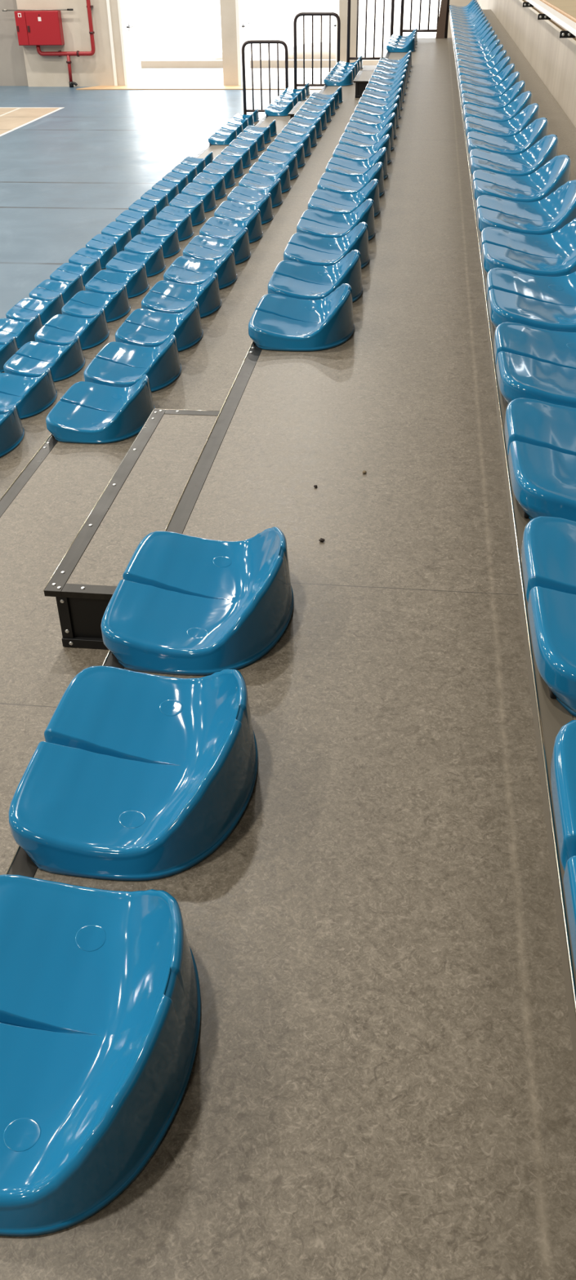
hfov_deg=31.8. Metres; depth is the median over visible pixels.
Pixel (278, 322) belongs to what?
seat
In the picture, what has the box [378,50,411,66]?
seat
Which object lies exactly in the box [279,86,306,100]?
seat
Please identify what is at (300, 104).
step
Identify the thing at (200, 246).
seat
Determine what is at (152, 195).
seat
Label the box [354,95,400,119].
seat
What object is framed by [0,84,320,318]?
floor
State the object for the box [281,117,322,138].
seat
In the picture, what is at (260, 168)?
seat
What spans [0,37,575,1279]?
tier
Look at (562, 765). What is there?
seat
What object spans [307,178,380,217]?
seat
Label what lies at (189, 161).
seat
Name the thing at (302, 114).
seat
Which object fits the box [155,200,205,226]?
seat
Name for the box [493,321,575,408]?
seat
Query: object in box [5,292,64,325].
seat
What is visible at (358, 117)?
seat
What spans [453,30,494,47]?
seat
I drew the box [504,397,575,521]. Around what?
seat
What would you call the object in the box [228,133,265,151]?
seat
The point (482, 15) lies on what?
seat
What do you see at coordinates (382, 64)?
seat
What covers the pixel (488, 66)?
seat
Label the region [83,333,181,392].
seat
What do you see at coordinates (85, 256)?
seat
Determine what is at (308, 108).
seat
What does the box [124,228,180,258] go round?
seat
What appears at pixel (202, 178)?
seat
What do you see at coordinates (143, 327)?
seat
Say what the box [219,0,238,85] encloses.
wall pier
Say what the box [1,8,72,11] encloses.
metal bar
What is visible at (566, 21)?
beam
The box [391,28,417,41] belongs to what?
seat
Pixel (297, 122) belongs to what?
seat
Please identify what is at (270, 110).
seat
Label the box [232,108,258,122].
seat
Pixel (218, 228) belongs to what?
seat
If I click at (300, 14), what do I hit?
guard railing
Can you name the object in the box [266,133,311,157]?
seat
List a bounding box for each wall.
[0,0,27,85]
[16,0,124,86]
[447,0,471,37]
[476,0,575,128]
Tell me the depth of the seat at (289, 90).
16.38 m
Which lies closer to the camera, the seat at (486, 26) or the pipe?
the seat at (486, 26)
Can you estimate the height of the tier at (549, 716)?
0.381 m
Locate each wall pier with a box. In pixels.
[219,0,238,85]
[338,0,359,62]
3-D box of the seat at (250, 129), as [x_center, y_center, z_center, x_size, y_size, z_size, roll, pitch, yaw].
[-0.349,-6.638,13.077,0.409,0.168,0.533,3,35,6]
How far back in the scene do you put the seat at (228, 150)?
11.68 m
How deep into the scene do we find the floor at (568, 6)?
8.92 m
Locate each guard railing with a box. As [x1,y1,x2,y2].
[241,40,288,115]
[293,12,340,88]
[346,0,394,62]
[399,0,449,38]
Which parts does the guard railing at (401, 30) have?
rail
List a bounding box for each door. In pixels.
[123,0,142,84]
[240,0,250,81]
[333,0,338,64]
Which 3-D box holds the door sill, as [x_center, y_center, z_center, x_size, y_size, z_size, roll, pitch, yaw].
[-0.806,-12.931,23.639,8.370,0.021,0.620,3,35,6]
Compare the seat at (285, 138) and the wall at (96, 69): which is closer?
the seat at (285, 138)
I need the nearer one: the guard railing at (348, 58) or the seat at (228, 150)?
the seat at (228, 150)
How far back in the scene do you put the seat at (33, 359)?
5.90 m
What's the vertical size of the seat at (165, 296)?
0.168 m
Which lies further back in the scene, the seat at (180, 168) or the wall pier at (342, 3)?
the wall pier at (342, 3)
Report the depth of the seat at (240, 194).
7.83 m
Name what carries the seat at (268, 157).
on the tier at (43, 510)
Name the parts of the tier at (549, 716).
deck panel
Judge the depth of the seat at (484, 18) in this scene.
11.93 m
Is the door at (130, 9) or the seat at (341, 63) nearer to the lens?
the seat at (341, 63)
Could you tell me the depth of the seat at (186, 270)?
6.04 m
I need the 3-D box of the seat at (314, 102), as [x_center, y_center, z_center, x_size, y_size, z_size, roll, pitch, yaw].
[0.422,-6.591,12.323,0.409,0.168,0.533,3,35,6]
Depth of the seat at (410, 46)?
14.13 m
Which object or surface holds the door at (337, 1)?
attached to the wall pier at (342, 3)
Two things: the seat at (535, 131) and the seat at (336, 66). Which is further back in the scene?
the seat at (336, 66)
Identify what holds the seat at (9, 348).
on the tier at (216, 150)
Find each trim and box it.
[106,0,117,85]
[116,0,130,85]
[235,0,242,85]
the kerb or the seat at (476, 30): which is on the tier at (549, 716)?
the seat at (476, 30)
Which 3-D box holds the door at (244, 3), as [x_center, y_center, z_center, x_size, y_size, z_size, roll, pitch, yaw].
[-1.004,-14.633,23.909,0.118,2.480,1.100,3,35,6]
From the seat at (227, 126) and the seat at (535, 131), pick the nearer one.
the seat at (535, 131)
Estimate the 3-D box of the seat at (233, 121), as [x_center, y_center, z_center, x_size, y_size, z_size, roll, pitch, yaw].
[-0.750,-8.394,16.290,0.409,0.168,0.533,3,35,6]
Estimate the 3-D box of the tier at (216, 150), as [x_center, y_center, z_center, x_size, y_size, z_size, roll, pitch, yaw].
[-1.579,-2.995,8.991,0.950,0.381,20.060,3,35,6]
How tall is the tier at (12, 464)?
0.381 m
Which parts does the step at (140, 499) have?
panel, tread panel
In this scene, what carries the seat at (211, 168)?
on the tier at (12, 464)
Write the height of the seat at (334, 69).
0.168 m
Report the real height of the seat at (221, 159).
0.168 m
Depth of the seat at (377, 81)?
10.79 m
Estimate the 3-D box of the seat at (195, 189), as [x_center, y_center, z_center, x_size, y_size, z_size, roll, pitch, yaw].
[-0.818,-4.474,9.962,0.409,0.168,0.533,3,35,6]
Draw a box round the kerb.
[140,58,378,68]
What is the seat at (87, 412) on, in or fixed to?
on the tier at (43, 510)
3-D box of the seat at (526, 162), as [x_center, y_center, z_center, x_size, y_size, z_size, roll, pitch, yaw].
[1.062,-2.270,4.731,0.409,0.168,0.533,3,35,6]
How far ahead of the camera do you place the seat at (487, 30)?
10.60 m
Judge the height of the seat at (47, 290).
0.168 m
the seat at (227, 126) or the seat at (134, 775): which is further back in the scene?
the seat at (227, 126)
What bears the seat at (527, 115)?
on the tier at (549, 716)
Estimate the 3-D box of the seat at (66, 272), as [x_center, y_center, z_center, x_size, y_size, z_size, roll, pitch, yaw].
[-1.857,-3.284,8.935,0.409,0.168,0.533,3,35,6]
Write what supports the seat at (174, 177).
on the tier at (216, 150)
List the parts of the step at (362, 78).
panel, tread panel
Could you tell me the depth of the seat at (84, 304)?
6.79 m
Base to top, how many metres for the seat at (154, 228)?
0.168 m
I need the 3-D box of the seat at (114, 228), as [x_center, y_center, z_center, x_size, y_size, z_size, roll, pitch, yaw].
[-1.656,-4.211,10.270,0.409,0.168,0.533,3,35,6]
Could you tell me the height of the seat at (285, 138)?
0.168 m
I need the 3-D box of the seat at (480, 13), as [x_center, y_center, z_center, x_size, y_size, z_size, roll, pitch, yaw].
[2.268,-7.836,12.741,0.409,0.168,0.533,3,35,6]
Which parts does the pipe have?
drop leg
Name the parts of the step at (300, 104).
tread panel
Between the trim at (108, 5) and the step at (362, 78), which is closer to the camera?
the step at (362, 78)
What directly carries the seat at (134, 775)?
on the tier at (381, 1086)
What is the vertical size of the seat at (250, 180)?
0.168 m
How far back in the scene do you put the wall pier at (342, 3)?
23.01 m
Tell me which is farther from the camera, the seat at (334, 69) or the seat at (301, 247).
the seat at (334, 69)
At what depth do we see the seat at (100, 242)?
9.76 m
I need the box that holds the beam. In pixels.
[522,0,575,38]
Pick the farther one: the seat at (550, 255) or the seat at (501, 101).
the seat at (501, 101)
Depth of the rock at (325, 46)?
29.03 m
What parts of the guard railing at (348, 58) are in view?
rail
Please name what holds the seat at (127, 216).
on the tier at (216, 150)
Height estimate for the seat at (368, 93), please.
0.168 m
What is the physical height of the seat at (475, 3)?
0.168 m
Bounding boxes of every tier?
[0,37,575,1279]
[0,65,376,875]
[0,92,318,498]
[1,117,262,373]
[448,9,575,1071]
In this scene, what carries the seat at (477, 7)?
on the tier at (549, 716)
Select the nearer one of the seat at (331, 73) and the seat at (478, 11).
the seat at (478, 11)
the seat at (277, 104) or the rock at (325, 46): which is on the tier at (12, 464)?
the seat at (277, 104)
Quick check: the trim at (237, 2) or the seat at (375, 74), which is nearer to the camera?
the seat at (375, 74)
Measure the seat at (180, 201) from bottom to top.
0.168 m
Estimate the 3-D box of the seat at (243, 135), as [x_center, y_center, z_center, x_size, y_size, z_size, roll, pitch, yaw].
[-0.416,-6.329,12.632,0.409,0.168,0.533,3,35,6]
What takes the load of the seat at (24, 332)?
on the tier at (216, 150)
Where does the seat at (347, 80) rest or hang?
on the tier at (43, 510)
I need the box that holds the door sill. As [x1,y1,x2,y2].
[75,85,323,89]
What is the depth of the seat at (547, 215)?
3.88 m
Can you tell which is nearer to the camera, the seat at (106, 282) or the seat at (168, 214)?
the seat at (106, 282)
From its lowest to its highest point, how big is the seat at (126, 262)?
0.168 m
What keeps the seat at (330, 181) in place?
on the tier at (381, 1086)
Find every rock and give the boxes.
[287,42,335,59]
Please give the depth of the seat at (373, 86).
10.34 m
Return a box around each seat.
[0,313,42,348]
[0,336,18,373]
[0,367,57,419]
[0,404,24,457]
[0,874,200,1236]
[3,335,84,382]
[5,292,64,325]
[8,666,257,880]
[28,274,84,304]
[34,308,109,350]
[45,374,155,444]
[49,257,102,286]
[61,284,130,322]
[68,242,117,269]
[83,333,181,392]
[84,263,149,298]
[85,228,131,253]
[100,526,293,675]
[101,216,145,239]
[105,244,165,277]
[114,301,203,351]
[115,204,156,225]
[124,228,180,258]
[128,194,168,213]
[140,184,178,204]
[140,213,193,241]
[141,272,221,318]
[151,175,188,194]
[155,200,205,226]
[161,166,197,183]
[163,248,237,289]
[168,187,216,213]
[171,159,205,174]
[180,151,213,166]
[181,176,226,199]
[182,226,250,265]
[192,166,235,188]
[199,208,262,243]
[202,156,243,177]
[208,128,236,145]
[212,148,251,168]
[213,192,273,224]
[214,123,243,136]
[220,140,258,159]
[221,118,248,130]
[226,113,253,125]
[226,178,282,208]
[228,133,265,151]
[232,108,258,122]
[236,126,271,143]
[238,165,290,193]
[243,120,276,137]
[248,154,298,180]
[248,283,354,351]
[257,143,305,168]
[264,100,293,115]
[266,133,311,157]
[266,249,362,302]
[269,95,297,107]
[274,90,302,102]
[274,125,316,147]
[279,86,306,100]
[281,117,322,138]
[283,222,369,268]
[284,82,310,95]
[287,110,326,130]
[293,103,331,122]
[296,198,375,240]
[299,97,335,115]
[304,91,338,109]
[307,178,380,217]
[309,86,342,102]
[316,161,384,197]
[323,70,353,85]
[324,146,387,179]
[327,66,355,80]
[330,62,357,76]
[332,133,391,164]
[333,58,359,72]
[336,55,362,68]
[338,122,394,151]
[344,112,396,138]
[349,103,398,128]
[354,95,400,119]
[358,88,402,110]
[361,80,404,102]
[364,75,405,95]
[368,69,407,88]
[371,63,408,82]
[373,59,409,76]
[376,54,410,71]
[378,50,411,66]
[386,36,415,52]
[387,33,416,48]
[389,31,416,44]
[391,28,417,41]
[448,0,475,8]
[448,0,476,11]
[449,1,477,13]
[449,4,479,15]
[449,5,480,17]
[450,8,481,21]
[450,10,483,24]
[451,13,484,26]
[451,16,486,31]
[452,19,488,35]
[452,22,490,38]
[453,26,492,42]
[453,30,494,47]
[454,34,497,53]
[454,39,500,58]
[455,44,503,65]
[456,49,506,71]
[457,56,511,79]
[458,63,515,88]
[459,71,519,97]
[461,80,525,108]
[462,90,531,121]
[464,102,539,137]
[466,117,547,155]
[468,133,558,176]
[471,154,570,202]
[475,179,575,235]
[480,217,575,276]
[485,267,575,332]
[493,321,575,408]
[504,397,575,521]
[520,515,575,716]
[550,720,575,972]
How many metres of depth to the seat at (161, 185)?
11.98 m
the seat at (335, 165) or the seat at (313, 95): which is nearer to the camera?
the seat at (335, 165)
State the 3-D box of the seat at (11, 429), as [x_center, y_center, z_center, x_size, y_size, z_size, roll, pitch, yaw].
[-1.555,-1.072,5.067,0.409,0.168,0.533,3,35,6]
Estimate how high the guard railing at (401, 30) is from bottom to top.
1.125 m
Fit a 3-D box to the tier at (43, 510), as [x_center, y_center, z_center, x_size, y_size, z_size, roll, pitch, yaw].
[0.097,-3.520,8.374,0.950,0.382,20.060,3,35,6]
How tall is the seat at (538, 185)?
0.168 m
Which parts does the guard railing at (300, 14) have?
rail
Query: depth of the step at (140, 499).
3.20 m
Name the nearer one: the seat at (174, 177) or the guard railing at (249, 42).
the seat at (174, 177)
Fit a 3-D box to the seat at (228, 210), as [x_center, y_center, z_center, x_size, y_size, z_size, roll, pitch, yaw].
[-0.315,-3.190,7.428,0.409,0.168,0.533,3,35,6]
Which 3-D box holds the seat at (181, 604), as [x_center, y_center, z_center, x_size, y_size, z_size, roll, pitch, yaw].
[-0.193,-0.144,2.358,0.409,0.168,0.533,3,35,6]
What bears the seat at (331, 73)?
on the tier at (43, 510)
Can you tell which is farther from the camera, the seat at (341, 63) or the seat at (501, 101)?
the seat at (341, 63)
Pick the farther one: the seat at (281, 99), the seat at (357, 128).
the seat at (281, 99)
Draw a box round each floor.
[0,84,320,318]
[518,0,575,44]
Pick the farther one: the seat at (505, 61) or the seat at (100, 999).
the seat at (505, 61)
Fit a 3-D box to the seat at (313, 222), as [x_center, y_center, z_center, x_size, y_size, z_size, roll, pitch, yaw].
[0.266,-2.264,5.409,0.409,0.168,0.533,3,35,6]
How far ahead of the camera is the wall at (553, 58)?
7.87 m
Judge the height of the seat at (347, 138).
0.168 m
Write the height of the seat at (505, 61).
0.168 m
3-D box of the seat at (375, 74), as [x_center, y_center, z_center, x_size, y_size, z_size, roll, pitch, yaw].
[1.137,-6.284,11.194,0.409,0.168,0.533,3,35,6]
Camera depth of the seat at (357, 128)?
8.09 m
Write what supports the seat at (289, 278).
on the tier at (381, 1086)
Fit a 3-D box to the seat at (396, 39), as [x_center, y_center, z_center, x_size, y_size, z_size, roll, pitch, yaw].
[1.737,-9.054,15.180,0.409,0.168,0.533,3,35,6]
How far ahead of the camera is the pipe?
23.84 m
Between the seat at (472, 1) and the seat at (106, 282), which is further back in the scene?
the seat at (472, 1)
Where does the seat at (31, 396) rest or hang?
on the tier at (12, 464)
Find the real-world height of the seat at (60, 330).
0.168 m
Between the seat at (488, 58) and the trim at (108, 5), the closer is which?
the seat at (488, 58)
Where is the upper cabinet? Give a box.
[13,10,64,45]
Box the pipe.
[35,0,94,87]
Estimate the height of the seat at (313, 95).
0.168 m
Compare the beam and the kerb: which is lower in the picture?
the kerb
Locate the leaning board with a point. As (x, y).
(442, 17)
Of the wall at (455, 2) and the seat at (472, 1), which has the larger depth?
the wall at (455, 2)
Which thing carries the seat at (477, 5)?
on the tier at (549, 716)
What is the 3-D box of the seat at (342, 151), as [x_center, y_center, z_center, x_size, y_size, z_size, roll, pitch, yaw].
[0.534,-3.501,7.189,0.409,0.168,0.533,3,35,6]
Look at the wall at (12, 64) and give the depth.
24.26 m
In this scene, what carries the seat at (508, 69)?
on the tier at (549, 716)
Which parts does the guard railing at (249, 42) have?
rail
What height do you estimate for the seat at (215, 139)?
0.168 m
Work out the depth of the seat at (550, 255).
3.43 m
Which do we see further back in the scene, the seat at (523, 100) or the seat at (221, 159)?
the seat at (221, 159)
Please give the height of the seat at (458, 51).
0.168 m
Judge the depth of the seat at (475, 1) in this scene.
15.06 m
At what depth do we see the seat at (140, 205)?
11.10 m
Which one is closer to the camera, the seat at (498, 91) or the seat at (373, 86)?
the seat at (498, 91)
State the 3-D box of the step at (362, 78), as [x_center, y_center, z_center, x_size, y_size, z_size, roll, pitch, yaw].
[1.093,-7.455,13.533,0.358,0.192,1.271,3,35,6]
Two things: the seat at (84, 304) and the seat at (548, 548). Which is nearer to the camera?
the seat at (548, 548)
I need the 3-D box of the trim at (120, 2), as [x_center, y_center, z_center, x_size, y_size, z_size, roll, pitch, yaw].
[-3.872,-14.424,23.615,0.062,2.550,0.320,3,35,6]
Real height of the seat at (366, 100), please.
0.168 m
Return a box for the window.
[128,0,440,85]
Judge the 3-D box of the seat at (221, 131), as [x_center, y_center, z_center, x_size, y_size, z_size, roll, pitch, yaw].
[-0.884,-7.776,15.400,0.409,0.168,0.533,3,35,6]
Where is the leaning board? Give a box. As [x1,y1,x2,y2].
[435,0,447,38]
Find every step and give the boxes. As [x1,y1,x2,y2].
[43,408,220,648]
[287,101,305,119]
[352,70,373,97]
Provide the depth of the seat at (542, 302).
2.96 m
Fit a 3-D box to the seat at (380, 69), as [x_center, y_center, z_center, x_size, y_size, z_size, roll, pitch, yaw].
[1.204,-6.593,11.639,0.409,0.168,0.533,3,35,6]
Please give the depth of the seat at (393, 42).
14.77 m

